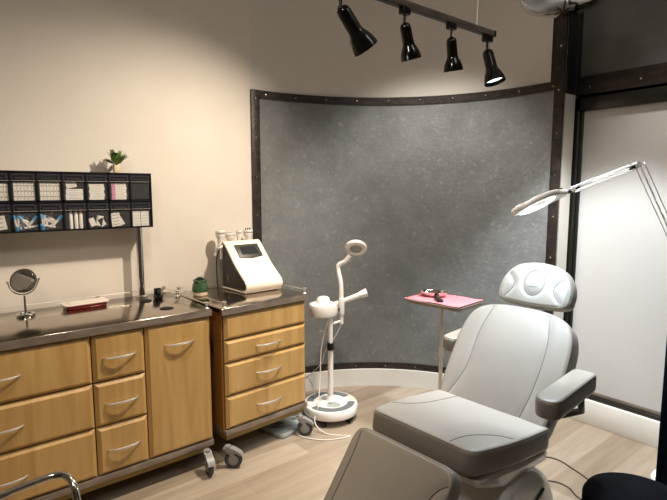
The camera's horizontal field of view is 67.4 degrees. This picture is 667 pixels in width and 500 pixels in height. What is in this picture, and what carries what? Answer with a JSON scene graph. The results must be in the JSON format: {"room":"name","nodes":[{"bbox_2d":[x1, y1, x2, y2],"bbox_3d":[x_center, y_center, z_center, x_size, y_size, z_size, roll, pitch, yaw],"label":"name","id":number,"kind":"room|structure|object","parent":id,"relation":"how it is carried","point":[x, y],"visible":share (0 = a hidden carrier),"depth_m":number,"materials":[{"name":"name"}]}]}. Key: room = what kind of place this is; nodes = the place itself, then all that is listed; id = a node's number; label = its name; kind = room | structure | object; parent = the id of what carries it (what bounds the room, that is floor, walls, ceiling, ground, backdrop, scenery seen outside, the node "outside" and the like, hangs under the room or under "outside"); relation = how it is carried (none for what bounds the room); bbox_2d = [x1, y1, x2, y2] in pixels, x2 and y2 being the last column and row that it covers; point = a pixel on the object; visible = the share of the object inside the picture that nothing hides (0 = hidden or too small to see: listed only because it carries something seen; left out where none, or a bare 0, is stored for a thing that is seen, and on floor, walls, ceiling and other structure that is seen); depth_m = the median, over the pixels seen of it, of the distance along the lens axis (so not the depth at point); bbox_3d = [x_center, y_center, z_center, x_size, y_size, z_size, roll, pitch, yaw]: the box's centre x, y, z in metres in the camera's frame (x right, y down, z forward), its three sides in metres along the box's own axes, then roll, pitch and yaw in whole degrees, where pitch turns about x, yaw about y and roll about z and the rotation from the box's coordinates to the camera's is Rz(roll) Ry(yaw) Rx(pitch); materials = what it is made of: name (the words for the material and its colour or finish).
{"room":"beauty treatment room","nodes":[
{"label":"beauty treatment room","id":0,"kind":"room"},
{"bbox_2d":[0,0,252,313],"bbox_3d":[-2.167,-0.325,2.327,4.012,3.200,0.120,-5,9,-39],"label":"wall","id":1,"kind":"structure","parent":0,"point":[165,84],"depth_m":2.99,"materials":[{"name":"beige paint"}]},
{"bbox_2d":[250,89,261,243],"bbox_3d":[-0.545,-0.062,3.595,0.066,2.120,0.022,-5,9,-39],"label":"trim","id":2,"kind":"structure","parent":1,"relation":"attached to","point":[254,94],"depth_m":3.52,"materials":[{"name":"metal"}]},
{"bbox_2d":[67,385,657,499],"bbox_3d":[0.185,1.478,1.125,6.080,0.100,5.830,-5,9,-39],"label":"floor","id":3,"kind":"structure","parent":0,"point":[294,467],"depth_m":2.86,"materials":[{"name":"brown wood"}]},
{"bbox_2d":[0,471,80,499],"bbox_3d":[-0.930,0.998,1.277,0.615,0.822,0.524,-5,9,-39],"label":"chair","id":4,"kind":"object","parent":3,"relation":"on","point":[69,478],"visible":1,"depth_m":1.56,"materials":[{"name":"silver metal"}]},
{"bbox_2d":[0,286,215,499],"bbox_3d":[-1.366,0.782,2.542,1.392,0.951,0.741,-5,9,-39],"label":"base cabinet","id":5,"kind":"object","parent":3,"relation":"on","point":[118,390],"visible":1,"depth_m":2.44,"materials":[{"name":"laminate"}]},
{"bbox_2d":[0,292,211,350],"bbox_3d":[-1.394,0.364,2.528,1.392,0.040,0.603,-5,9,-39],"label":"countertop","id":6,"kind":"structure","parent":5,"relation":"on","point":[47,321],"depth_m":2.58,"materials":[{"name":"metal"}]},
{"bbox_2d":[6,269,39,317],"bbox_3d":[-1.586,0.216,2.563,0.134,0.245,0.090,-2,7,-17],"label":"mirror","id":7,"kind":"object","parent":6,"relation":"on","point":[21,280],"visible":1,"depth_m":2.56,"materials":[{"name":"silver metal"}]},
{"bbox_2d":[13,271,33,290],"bbox_3d":[-1.583,0.158,2.554,0.007,0.102,0.102,6,9,41],"label":"mirror glass","id":8,"kind":"object","parent":7,"relation":"attached to","point":[22,280],"depth_m":2.55,"materials":[{"name":"grey"}]},
{"bbox_2d":[0,170,152,297],"bbox_3d":[-1.518,-0.049,2.697,1.048,0.739,0.132,-5,9,-39],"label":"rack","id":9,"kind":"object","parent":6,"relation":"on","point":[138,185],"visible":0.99,"depth_m":2.76,"materials":[{"name":"black plastic"}]},
{"bbox_2d":[0,184,3,200],"bbox_3d":[-1.672,-0.290,2.513,0.018,0.084,0.060,-5,9,-39],"label":"carton","id":10,"kind":"object","parent":9,"relation":"in","point":[1,185],"visible":1,"depth_m":2.49,"materials":[{"name":"grey cardboard"}]},
{"bbox_2d":[0,215,7,229],"bbox_3d":[-1.692,-0.134,2.515,0.079,0.079,0.060,-5,9,-39],"label":"carton","id":11,"kind":"object","parent":9,"relation":"in","point":[3,226],"visible":1,"depth_m":2.51,"materials":[{"name":"grey cardboard"}]},
{"bbox_2d":[3,184,8,200],"bbox_3d":[-1.657,-0.291,2.524,0.018,0.084,0.060,-5,9,-39],"label":"carton","id":12,"kind":"object","parent":9,"relation":"in","point":[5,187],"visible":0.9,"depth_m":2.50,"materials":[{"name":"grey cardboard"}]},
{"bbox_2d":[11,182,16,200],"bbox_3d":[-1.627,-0.298,2.549,0.015,0.092,0.060,-5,9,-39],"label":"carton","id":13,"kind":"object","parent":9,"relation":"in","point":[13,184],"visible":0.95,"depth_m":2.53,"materials":[{"name":"grey cardboard"}]},
{"bbox_2d":[15,216,19,230],"bbox_3d":[-1.613,-0.133,2.554,0.018,0.083,0.024,5,8,35],"label":"tube","id":14,"kind":"object","parent":9,"relation":"in","point":[18,220],"visible":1,"depth_m":2.55,"materials":[{"name":"grey plastic"}]},
{"bbox_2d":[16,182,20,200],"bbox_3d":[-1.615,-0.299,2.558,0.015,0.092,0.060,-5,9,-39],"label":"carton","id":15,"kind":"object","parent":9,"relation":"in","point":[17,183],"visible":0.88,"depth_m":2.54,"materials":[{"name":"grey cardboard"}]},
{"bbox_2d":[20,182,24,200],"bbox_3d":[-1.603,-0.301,2.568,0.015,0.092,0.060,-5,9,-39],"label":"carton","id":16,"kind":"object","parent":9,"relation":"in","point":[21,183],"visible":0.88,"depth_m":2.54,"materials":[{"name":"grey cardboard"}]},
{"bbox_2d":[17,215,30,228],"bbox_3d":[-1.591,-0.142,2.571,0.060,0.073,0.018,-5,9,-39],"label":"tube","id":17,"kind":"object","parent":9,"relation":"in","point":[19,216],"visible":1,"depth_m":2.56,"materials":[{"name":"grey plastic"}]},
{"bbox_2d":[23,182,27,200],"bbox_3d":[-1.590,-0.302,2.578,0.015,0.092,0.060,-5,9,-39],"label":"carton","id":18,"kind":"object","parent":9,"relation":"in","point":[24,183],"visible":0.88,"depth_m":2.56,"materials":[{"name":"grey cardboard"}]},
{"bbox_2d":[27,182,31,200],"bbox_3d":[-1.578,-0.303,2.588,0.015,0.092,0.060,-5,9,-39],"label":"carton","id":19,"kind":"object","parent":9,"relation":"in","point":[28,183],"visible":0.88,"depth_m":2.56,"materials":[{"name":"grey cardboard"}]},
{"bbox_2d":[26,212,34,217],"bbox_3d":[-1.598,-0.173,2.598,0.080,0.046,0.018,-5,9,-39],"label":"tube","id":20,"kind":"object","parent":9,"relation":"in","point":[31,213],"visible":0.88,"depth_m":2.60,"materials":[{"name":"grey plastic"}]},
{"bbox_2d":[26,215,37,228],"bbox_3d":[-1.565,-0.144,2.592,0.063,0.071,0.018,-5,9,-39],"label":"tube","id":21,"kind":"object","parent":9,"relation":"in","point":[35,217],"visible":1,"depth_m":2.59,"materials":[{"name":"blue plastic"}]},
{"bbox_2d":[31,182,34,199],"bbox_3d":[-1.566,-0.304,2.598,0.015,0.092,0.060,-5,9,-39],"label":"carton","id":22,"kind":"object","parent":9,"relation":"in","point":[32,183],"visible":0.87,"depth_m":2.58,"materials":[{"name":"grey cardboard"}]},
{"bbox_2d":[24,224,41,228],"bbox_3d":[-1.560,-0.122,2.598,0.083,0.027,0.018,-5,9,-39],"label":"tube","id":23,"kind":"object","parent":9,"relation":"in","point":[36,225],"visible":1,"depth_m":2.60,"materials":[{"name":"grey plastic"}]},
{"bbox_2d":[38,183,43,199],"bbox_3d":[-1.537,-0.307,2.622,0.015,0.092,0.060,-5,9,-39],"label":"carton","id":24,"kind":"object","parent":9,"relation":"in","point":[40,185],"visible":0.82,"depth_m":2.60,"materials":[{"name":"grey cardboard"}]},
{"bbox_2d":[41,215,45,229],"bbox_3d":[-1.524,-0.142,2.625,0.028,0.083,0.018,-3,7,-24],"label":"tube","id":25,"kind":"object","parent":9,"relation":"in","point":[44,216],"visible":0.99,"depth_m":2.62,"materials":[{"name":"grey plastic"}]},
{"bbox_2d":[42,183,46,199],"bbox_3d":[-1.525,-0.308,2.632,0.015,0.092,0.060,-5,9,-39],"label":"carton","id":26,"kind":"object","parent":9,"relation":"in","point":[44,184],"visible":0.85,"depth_m":2.61,"materials":[{"name":"grey cardboard"}]},
{"bbox_2d":[46,183,49,199],"bbox_3d":[-1.512,-0.309,2.641,0.015,0.092,0.060,-5,9,-39],"label":"carton","id":27,"kind":"object","parent":9,"relation":"in","point":[47,184],"visible":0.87,"depth_m":2.62,"materials":[{"name":"grey cardboard"}]},
{"bbox_2d":[49,183,53,199],"bbox_3d":[-1.500,-0.310,2.651,0.015,0.092,0.060,-5,9,-39],"label":"carton","id":28,"kind":"object","parent":9,"relation":"in","point":[50,184],"visible":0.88,"depth_m":2.63,"materials":[{"name":"grey cardboard"}]},
{"bbox_2d":[53,183,56,199],"bbox_3d":[-1.488,-0.311,2.661,0.015,0.092,0.060,-5,9,-39],"label":"carton","id":29,"kind":"object","parent":9,"relation":"in","point":[54,184],"visible":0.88,"depth_m":2.64,"materials":[{"name":"grey cardboard"}]},
{"bbox_2d":[56,183,59,199],"bbox_3d":[-1.476,-0.313,2.671,0.015,0.092,0.060,-5,9,-39],"label":"carton","id":30,"kind":"object","parent":9,"relation":"in","point":[57,184],"visible":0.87,"depth_m":2.65,"materials":[{"name":"grey cardboard"}]},
{"bbox_2d":[69,211,72,228],"bbox_3d":[-1.423,-0.167,2.709,0.018,0.104,0.018,-5,9,-39],"label":"tube","id":31,"kind":"object","parent":9,"relation":"in","point":[70,212],"visible":0.98,"depth_m":2.70,"materials":[{"name":"white plastic"}]},
{"bbox_2d":[64,194,82,199],"bbox_3d":[-1.414,-0.287,2.719,0.086,0.030,0.050,-5,9,-39],"label":"carton","id":32,"kind":"object","parent":9,"relation":"in","point":[66,196],"visible":0.92,"depth_m":2.70,"materials":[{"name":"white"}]},
{"bbox_2d":[64,189,82,193],"bbox_3d":[-1.412,-0.317,2.716,0.084,0.028,0.050,-5,9,-39],"label":"carton","id":33,"kind":"object","parent":32,"relation":"on","point":[66,191],"visible":0.94,"depth_m":2.70,"materials":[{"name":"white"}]},
{"bbox_2d":[63,181,76,188],"bbox_3d":[-1.424,-0.353,2.702,0.057,0.043,0.050,-5,9,-39],"label":"carton","id":34,"kind":"object","parent":33,"relation":"on","point":[70,184],"visible":0.94,"depth_m":2.68,"materials":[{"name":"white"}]},
{"bbox_2d":[74,209,78,228],"bbox_3d":[-1.402,-0.169,2.725,0.018,0.104,0.018,-5,9,-39],"label":"tube","id":35,"kind":"object","parent":9,"relation":"in","point":[75,210],"visible":1,"depth_m":2.72,"materials":[{"name":"white plastic"}]},
{"bbox_2d":[79,209,82,227],"bbox_3d":[-1.384,-0.171,2.740,0.018,0.104,0.018,-5,9,-39],"label":"tube","id":36,"kind":"object","parent":9,"relation":"in","point":[80,210],"visible":1,"depth_m":2.73,"materials":[{"name":"white plastic"}]},
{"bbox_2d":[89,217,96,226],"bbox_3d":[-1.343,-0.154,2.779,0.043,0.052,0.030,-5,9,-39],"label":"carton","id":37,"kind":"object","parent":9,"relation":"in","point":[92,222],"visible":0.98,"depth_m":2.77,"materials":[{"name":"grey cardboard"}]},
{"bbox_2d":[88,197,103,199],"bbox_3d":[-1.330,-0.289,2.794,0.078,0.017,0.060,-5,9,-39],"label":"carton","id":38,"kind":"object","parent":9,"relation":"in","point":[89,198],"visible":0.73,"depth_m":2.77,"materials":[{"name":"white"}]},
{"bbox_2d":[88,194,104,196],"bbox_3d":[-1.327,-0.307,2.794,0.078,0.017,0.060,-5,9,-39],"label":"carton","id":39,"kind":"object","parent":38,"relation":"on","point":[89,195],"visible":0.86,"depth_m":2.77,"materials":[{"name":"grey cardboard"}]},
{"bbox_2d":[87,190,103,192],"bbox_3d":[-1.330,-0.324,2.790,0.078,0.017,0.060,-5,9,-39],"label":"carton","id":40,"kind":"object","parent":39,"relation":"on","point":[88,191],"visible":0.84,"depth_m":2.77,"materials":[{"name":"grey cardboard"}]},
{"bbox_2d":[87,187,104,189],"bbox_3d":[-1.327,-0.342,2.790,0.078,0.017,0.060,-5,9,-39],"label":"carton","id":41,"kind":"object","parent":40,"relation":"on","point":[88,188],"visible":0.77,"depth_m":2.77,"materials":[{"name":"grey cardboard"}]},
{"bbox_2d":[87,184,103,186],"bbox_3d":[-1.330,-0.359,2.786,0.078,0.017,0.060,-5,9,-39],"label":"carton","id":42,"kind":"object","parent":41,"relation":"on","point":[88,185],"visible":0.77,"depth_m":2.76,"materials":[{"name":"grey cardboard"}]},
{"bbox_2d":[96,215,103,225],"bbox_3d":[-1.313,-0.164,2.803,0.040,0.062,0.030,-5,9,-39],"label":"carton","id":43,"kind":"object","parent":9,"relation":"in","point":[98,217],"visible":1,"depth_m":2.79,"materials":[{"name":"grey cardboard"}]},
{"bbox_2d":[99,218,105,226],"bbox_3d":[-1.305,-0.157,2.810,0.047,0.053,0.030,-5,9,-39],"label":"carton","id":44,"kind":"object","parent":9,"relation":"in","point":[100,221],"visible":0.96,"depth_m":2.80,"materials":[{"name":"grey cardboard"}]},
{"bbox_2d":[102,150,128,172],"bbox_3d":[-1.242,-0.507,2.860,0.120,0.132,0.150,3,7,24],"label":"potted fern","id":45,"kind":"object","parent":9,"relation":"on","point":[116,158],"visible":1,"depth_m":2.85,"materials":[{"name":"green plant"}]},
{"bbox_2d":[111,213,120,226],"bbox_3d":[-1.240,-0.172,2.846,0.058,0.080,0.006,-5,9,-39],"label":"carton","id":46,"kind":"object","parent":9,"relation":"in","point":[115,217],"visible":1,"depth_m":2.84,"materials":[{"name":"grey cardboard"}]},
{"bbox_2d":[113,165,119,172],"bbox_3d":[-1.244,-0.464,2.867,0.032,0.044,0.032,-5,9,-39],"label":"pot","id":47,"kind":"object","parent":9,"relation":"on","point":[116,168],"depth_m":2.86,"materials":[{"name":"beige ceramic"}]},
{"bbox_2d":[110,196,126,199],"bbox_3d":[-1.238,-0.299,2.868,0.080,0.018,0.060,-5,9,-39],"label":"carton","id":48,"kind":"object","parent":9,"relation":"in","point":[111,197],"visible":0.88,"depth_m":2.84,"materials":[{"name":"grey cardboard"}]},
{"bbox_2d":[110,193,126,195],"bbox_3d":[-1.236,-0.317,2.867,0.080,0.018,0.060,-5,9,-39],"label":"carton","id":49,"kind":"object","parent":48,"relation":"on","point":[111,194],"visible":0.82,"depth_m":2.84,"materials":[{"name":"grey cardboard"}]},
{"bbox_2d":[110,190,125,192],"bbox_3d":[-1.238,-0.335,2.864,0.080,0.018,0.060,-5,9,-39],"label":"carton","id":50,"kind":"object","parent":49,"relation":"on","point":[111,191],"visible":0.85,"depth_m":2.84,"materials":[{"name":"grey cardboard"}]},
{"bbox_2d":[110,187,125,189],"bbox_3d":[-1.236,-0.354,2.863,0.080,0.018,0.060,-5,9,-39],"label":"carton","id":51,"kind":"object","parent":50,"relation":"on","point":[111,188],"visible":0.82,"depth_m":2.84,"materials":[{"name":"grey cardboard"}]},
{"bbox_2d":[110,183,125,186],"bbox_3d":[-1.238,-0.372,2.860,0.080,0.018,0.060,-5,9,-39],"label":"carton","id":52,"kind":"object","parent":51,"relation":"on","point":[111,184],"visible":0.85,"depth_m":2.84,"materials":[{"name":"grey cardboard"}]},
{"bbox_2d":[132,211,140,225],"bbox_3d":[-1.161,-0.185,2.932,0.045,0.088,0.040,-5,9,-39],"label":"carton","id":53,"kind":"object","parent":9,"relation":"in","point":[136,214],"visible":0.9,"depth_m":2.92,"materials":[{"name":"grey cardboard"}]},
{"bbox_2d":[140,210,148,225],"bbox_3d":[-1.123,-0.189,2.962,0.045,0.088,0.040,-5,9,-39],"label":"carton","id":54,"kind":"object","parent":9,"relation":"in","point":[144,215],"visible":0.96,"depth_m":2.95,"materials":[{"name":"grey cardboard"}]},
{"bbox_2d":[60,297,108,309],"bbox_3d":[-1.389,0.297,2.793,0.235,0.030,0.118,-6,9,-43],"label":"tray","id":55,"kind":"object","parent":6,"relation":"on","point":[91,302],"visible":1,"depth_m":2.76,"materials":[{"name":"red plastic"}]},
{"bbox_2d":[153,288,162,298],"bbox_3d":[-1.051,0.258,2.993,0.042,0.062,0.044,6,9,40],"label":"gadget","id":56,"kind":"object","parent":6,"relation":"on","point":[157,291],"visible":1,"depth_m":2.98,"materials":[{"name":"black plastic"}]},
{"bbox_2d":[160,306,173,309],"bbox_3d":[-0.912,0.318,2.732,0.076,0.003,0.076,-5,9,-39],"label":"cable grommet","id":57,"kind":"object","parent":6,"relation":"on","point":[168,307],"visible":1,"depth_m":2.72,"materials":[{"name":"black"}]},
{"bbox_2d":[174,282,313,467],"bbox_3d":[-0.559,0.709,3.156,0.644,0.951,0.677,-6,9,-42],"label":"base cabinet","id":58,"kind":"object","parent":3,"relation":"on","point":[257,339],"visible":0.73,"depth_m":2.93,"materials":[{"name":"laminate"}]},
{"bbox_2d":[174,286,306,315],"bbox_3d":[-0.584,0.292,3.142,0.610,0.040,0.593,-6,9,-42],"label":"countertop","id":59,"kind":"structure","parent":58,"relation":"on","point":[233,299],"depth_m":3.02,"materials":[{"name":"metal"}]},
{"bbox_2d":[192,277,207,296],"bbox_3d":[-0.820,0.222,3.069,0.097,0.116,0.097,-5,9,-39],"label":"jar","id":60,"kind":"object","parent":59,"relation":"on","point":[199,286],"visible":0.98,"depth_m":3.04,"materials":[{"name":"green ceramic"}]},
{"bbox_2d":[214,239,282,293],"bbox_3d":[-0.572,0.098,3.293,0.298,0.311,0.390,-6,9,-42],"label":"machine","id":61,"kind":"object","parent":59,"relation":"on","point":[247,267],"visible":1,"depth_m":3.24,"materials":[{"name":"white plastic"},{"name":"dark screen glass"},{"name":"chrome"}]},
{"bbox_2d":[214,247,222,258],"bbox_3d":[-0.666,0.009,3.404,0.275,0.075,0.084,-6,9,-42],"label":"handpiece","id":62,"kind":"object","parent":61,"relation":"attached to","point":[220,248],"depth_m":3.29,"materials":[{"name":"white plastic"}]},
{"bbox_2d":[215,229,224,246],"bbox_3d":[-0.751,-0.081,3.321,0.068,0.122,0.068,-5,9,-39],"label":"probe handpiece","id":63,"kind":"object","parent":61,"relation":"on","point":[220,234],"visible":0.97,"depth_m":3.30,"materials":[{"name":"white plastic"}]},
{"bbox_2d":[225,232,234,240],"bbox_3d":[-0.697,-0.072,3.370,0.070,0.094,0.070,-5,9,-39],"label":"probe handpiece","id":64,"kind":"object","parent":61,"relation":"on","point":[229,236],"visible":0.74,"depth_m":3.34,"materials":[{"name":"white plastic"}]},
{"bbox_2d":[236,229,241,240],"bbox_3d":[-0.646,-0.088,3.413,0.041,0.114,0.041,-5,9,-39],"label":"probe handpiece","id":65,"kind":"object","parent":61,"relation":"on","point":[238,232],"visible":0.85,"depth_m":3.40,"materials":[{"name":"white plastic"}]},
{"bbox_2d":[243,228,252,239],"bbox_3d":[-0.592,-0.095,3.461,0.068,0.117,0.068,-5,9,-39],"label":"probe handpiece","id":66,"kind":"object","parent":61,"relation":"on","point":[247,233],"visible":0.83,"depth_m":3.44,"materials":[{"name":"white plastic"}]},
{"bbox_2d":[258,412,313,438],"bbox_3d":[-0.317,1.151,3.332,0.260,0.034,0.330,5,9,38],"label":"tray","id":67,"kind":"object","parent":3,"relation":"on","point":[284,428],"visible":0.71,"depth_m":3.24,"materials":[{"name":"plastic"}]},
{"bbox_2d":[296,240,367,440],"bbox_3d":[-0.147,0.546,3.378,0.706,1.225,0.568,3,8,26],"label":"steamer","id":68,"kind":"object","parent":3,"relation":"on","point":[330,405],"visible":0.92,"depth_m":3.38,"materials":[{"name":"white plastic"}]},
{"bbox_2d":[305,315,342,378],"bbox_3d":[-0.081,0.687,3.535,0.116,0.592,0.345,-5,9,-39],"label":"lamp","id":69,"kind":"object","parent":68,"relation":"attached to","point":[330,344],"depth_m":3.39,"materials":[{"name":"beige plastic"}]},
{"bbox_2d":[319,394,341,407],"bbox_3d":[-0.020,1.041,3.446,0.162,0.006,0.236,-5,9,-39],"label":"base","id":70,"kind":"object","parent":68,"relation":"on","point":[324,402],"depth_m":3.42,"materials":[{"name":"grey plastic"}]},
{"bbox_2d":[344,240,366,255],"bbox_3d":[0.152,-0.015,3.411,0.138,0.118,0.136,-5,9,-39],"label":"lamp","id":71,"kind":"object","parent":68,"relation":"attached to","point":[353,247],"depth_m":3.40,"materials":[{"name":"grey plastic"}]},
{"bbox_2d":[406,298,481,389],"bbox_3d":[0.694,0.745,3.198,0.398,0.870,0.330,7,9,44],"label":"tray table","id":72,"kind":"object","parent":3,"relation":"on","point":[441,307],"visible":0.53,"depth_m":3.15,"materials":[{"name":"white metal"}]},
{"bbox_2d":[405,294,481,306],"bbox_3d":[0.691,0.308,3.150,0.400,0.006,0.285,7,9,44],"label":"paper sheet","id":73,"kind":"object","parent":72,"relation":"on","point":[448,300],"visible":0.78,"depth_m":3.13,"materials":[{"name":"pink paper"}]},
{"bbox_2d":[419,289,447,297],"bbox_3d":[0.646,0.283,3.234,0.185,0.033,0.119,3,7,26],"label":"metal dish","id":74,"kind":"object","parent":73,"relation":"on","point":[426,292],"visible":0.91,"depth_m":3.23,"materials":[{"name":"silver metal"}]},
{"bbox_2d":[434,294,442,302],"bbox_3d":[0.649,0.297,3.110,0.044,0.034,0.138,0,7,-4],"label":"clip","id":75,"kind":"object","parent":73,"relation":"on","point":[437,298],"visible":1,"depth_m":3.08,"materials":[{"name":"black plastic"}]},
{"bbox_2d":[406,298,481,311],"bbox_3d":[0.695,0.337,3.151,0.398,0.047,0.296,7,9,44],"label":"tray","id":76,"kind":"object","parent":72,"relation":"on","point":[442,307],"depth_m":3.03,"materials":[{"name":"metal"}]},
{"bbox_2d":[324,263,595,499],"bbox_3d":[0.669,0.696,2.193,1.804,1.205,0.777,-6,9,-41],"label":"chair","id":77,"kind":"object","parent":3,"relation":"on","point":[511,373],"visible":0.99,"depth_m":2.02,"materials":[{"name":"grey leather"}]},
{"bbox_2d":[511,162,666,479],"bbox_3d":[1.334,0.433,2.380,1.216,1.682,0.200,-3,7,-22],"label":"lamp","id":78,"kind":"object","parent":3,"relation":"on","point":[537,202],"visible":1,"depth_m":2.21,"materials":[{"name":"white paint"}]},
{"bbox_2d":[581,472,666,499],"bbox_3d":[1.127,1.121,1.863,0.380,0.437,0.380,-5,9,-39],"label":"round stool","id":79,"kind":"object","parent":3,"relation":"on","point":[608,485],"visible":1,"depth_m":1.89,"materials":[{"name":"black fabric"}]},
{"bbox_2d":[655,340,666,484],"bbox_3d":[1.647,0.524,1.876,0.374,1.620,0.778,-3,7,-24],"label":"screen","id":80,"kind":"object","parent":3,"relation":"on","point":[661,466],"visible":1,"depth_m":2.25,"materials":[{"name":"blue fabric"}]},
{"bbox_2d":[249,0,579,319],"bbox_3d":[0.489,-0.484,3.677,2.244,3.200,0.582,1,7,8],"label":"wall","id":81,"kind":"structure","parent":0,"point":[302,47],"depth_m":3.62,"materials":[{"name":"beige paint"}]},
{"bbox_2d":[305,368,443,390],"bbox_3d":[0.479,1.046,3.786,2.065,0.135,0.486,1,7,8],"label":"baseboard","id":82,"kind":"structure","parent":81,"relation":"attached to","point":[366,376],"depth_m":3.98,"materials":[{"name":"white paint"}]},
{"bbox_2d":[305,362,445,373],"bbox_3d":[0.480,0.956,3.781,2.064,0.055,0.472,1,7,8],"label":"trim","id":83,"kind":"structure","parent":81,"relation":"attached to","point":[351,365],"depth_m":3.99,"materials":[{"name":"metal"}]},
{"bbox_2d":[259,81,553,104],"bbox_3d":[0.480,-1.095,3.540,2.065,0.055,0.472,1,7,8],"label":"trim","id":84,"kind":"structure","parent":81,"relation":"attached to","point":[544,87],"depth_m":3.66,"materials":[{"name":"metal"}]},
{"bbox_2d":[260,81,565,366],"bbox_3d":[0.480,-0.065,3.666,2.068,2.130,0.468,1,7,8],"label":"curved panel","id":85,"kind":"object","parent":81,"relation":"attached to","point":[431,191],"visible":0.79,"depth_m":3.78,"materials":[{"name":"grey paint"}]},
{"bbox_2d":[544,16,568,314],"bbox_3d":[1.442,-0.500,3.255,0.027,3.070,0.068,-5,9,-39],"label":"trim","id":86,"kind":"structure","parent":81,"relation":"attached to","point":[562,23],"depth_m":3.22,"materials":[{"name":"metal"}]},
{"bbox_2d":[569,399,659,448],"bbox_3d":[1.958,1.115,3.075,0.070,0.165,1.154,-5,9,-39],"label":"baseboard","id":87,"kind":"structure","parent":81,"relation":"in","point":[636,427],"depth_m":3.18,"materials":[{"name":"white paint"}]},
{"bbox_2d":[563,86,666,420],"bbox_3d":[1.949,0.043,2.984,0.060,1.985,1.122,-5,9,-39],"label":"door","id":88,"kind":"structure","parent":81,"relation":"in","point":[616,262],"depth_m":3.15,"materials":[{"name":"white glass"}]},
{"bbox_2d":[553,93,580,315],"bbox_3d":[1.526,0.067,3.412,0.221,2.167,0.101,-5,9,-39],"label":"wall","id":89,"kind":"structure","parent":0,"point":[565,93],"depth_m":3.27,"materials":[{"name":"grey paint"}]},
{"bbox_2d":[551,12,583,96],"bbox_3d":[1.518,-1.520,3.211,0.191,1.033,0.112,-5,9,-39],"label":"trim","id":90,"kind":"structure","parent":89,"relation":"attached to","point":[575,31],"depth_m":3.19,"materials":[{"name":"black metal"}]},
{"bbox_2d":[581,0,666,76],"bbox_3d":[2.822,-1.404,1.831,0.120,0.940,3.906,-5,9,-39],"label":"wall","id":91,"kind":"structure","parent":0,"point":[618,35],"depth_m":3.05,"materials":[{"name":"grey paint"}]},
{"bbox_2d":[581,83,666,97],"bbox_3d":[2.070,0.040,3.073,0.100,2.300,1.306,-5,9,-39],"label":"wall","id":92,"kind":"structure","parent":0,"point":[665,84],"depth_m":3.16,"materials":[{"name":"black metal"}]},
{"bbox_3d":[0.185,-1.799,0.739,6.080,0.100,5.830,-5,9,-39],"label":"ceiling","id":93,"kind":"structure","parent":0,"visible":0},
{"bbox_2d":[376,0,495,36],"bbox_3d":[0.004,-1.364,1.610,1.830,0.968,0.038,-5,9,-39],"label":"track rail","id":94,"kind":"object","parent":93,"relation":"hanging from","point":[415,8],"visible":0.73,"depth_m":1.99,"materials":[{"name":"metal"}]},
{"bbox_2d":[337,0,377,56],"bbox_3d":[0.078,-0.780,1.719,0.167,0.218,0.099,-5,9,-39],"label":"track spotlight","id":95,"kind":"object","parent":94,"relation":"hanging from","point":[361,40],"visible":1,"depth_m":1.71,"materials":[{"name":"black plastic"}]},
{"bbox_2d":[399,7,421,61],"bbox_3d":[0.290,-0.816,1.915,0.106,0.191,0.082,-5,9,-39],"label":"track spotlight","id":96,"kind":"object","parent":94,"relation":"hanging from","point":[410,51],"visible":1,"depth_m":1.89,"materials":[{"name":"black plastic"}]},
{"bbox_2d":[443,23,463,72],"bbox_3d":[0.499,-0.837,2.089,0.093,0.191,0.082,-5,9,-39],"label":"track spotlight","id":97,"kind":"object","parent":94,"relation":"hanging from","point":[453,63],"visible":1,"depth_m":2.06,"materials":[{"name":"black plastic"}]},
{"bbox_2d":[482,35,505,86],"bbox_3d":[0.710,-0.837,2.206,0.094,0.218,0.106,-5,9,-39],"label":"track spotlight","id":98,"kind":"object","parent":94,"relation":"hanging from","point":[494,76],"visible":1,"depth_m":2.20,"materials":[{"name":"black plastic"}]},
{"bbox_2d":[520,0,603,17],"bbox_3d":[1.148,-1.572,2.460,0.414,0.755,0.414,4,8,29],"label":"pendant lamp","id":99,"kind":"object","parent":93,"relation":"hanging from","point":[537,8],"visible":1,"depth_m":2.48,"materials":[{"name":"silver metal"}]},
{"bbox_3d":[3.219,0.242,1.535,0.120,2.260,2.650,-5,9,-39],"label":"wall","id":100,"kind":"structure","parent":0,"visible":0},
{"bbox_2d":[578,62,666,95],"bbox_3d":[2.800,-0.894,1.805,0.022,0.117,3.802,-5,9,-39],"label":"trim","id":101,"kind":"structure","parent":100,"relation":"attached to","point":[655,74],"depth_m":3.05,"materials":[{"name":"metal"}]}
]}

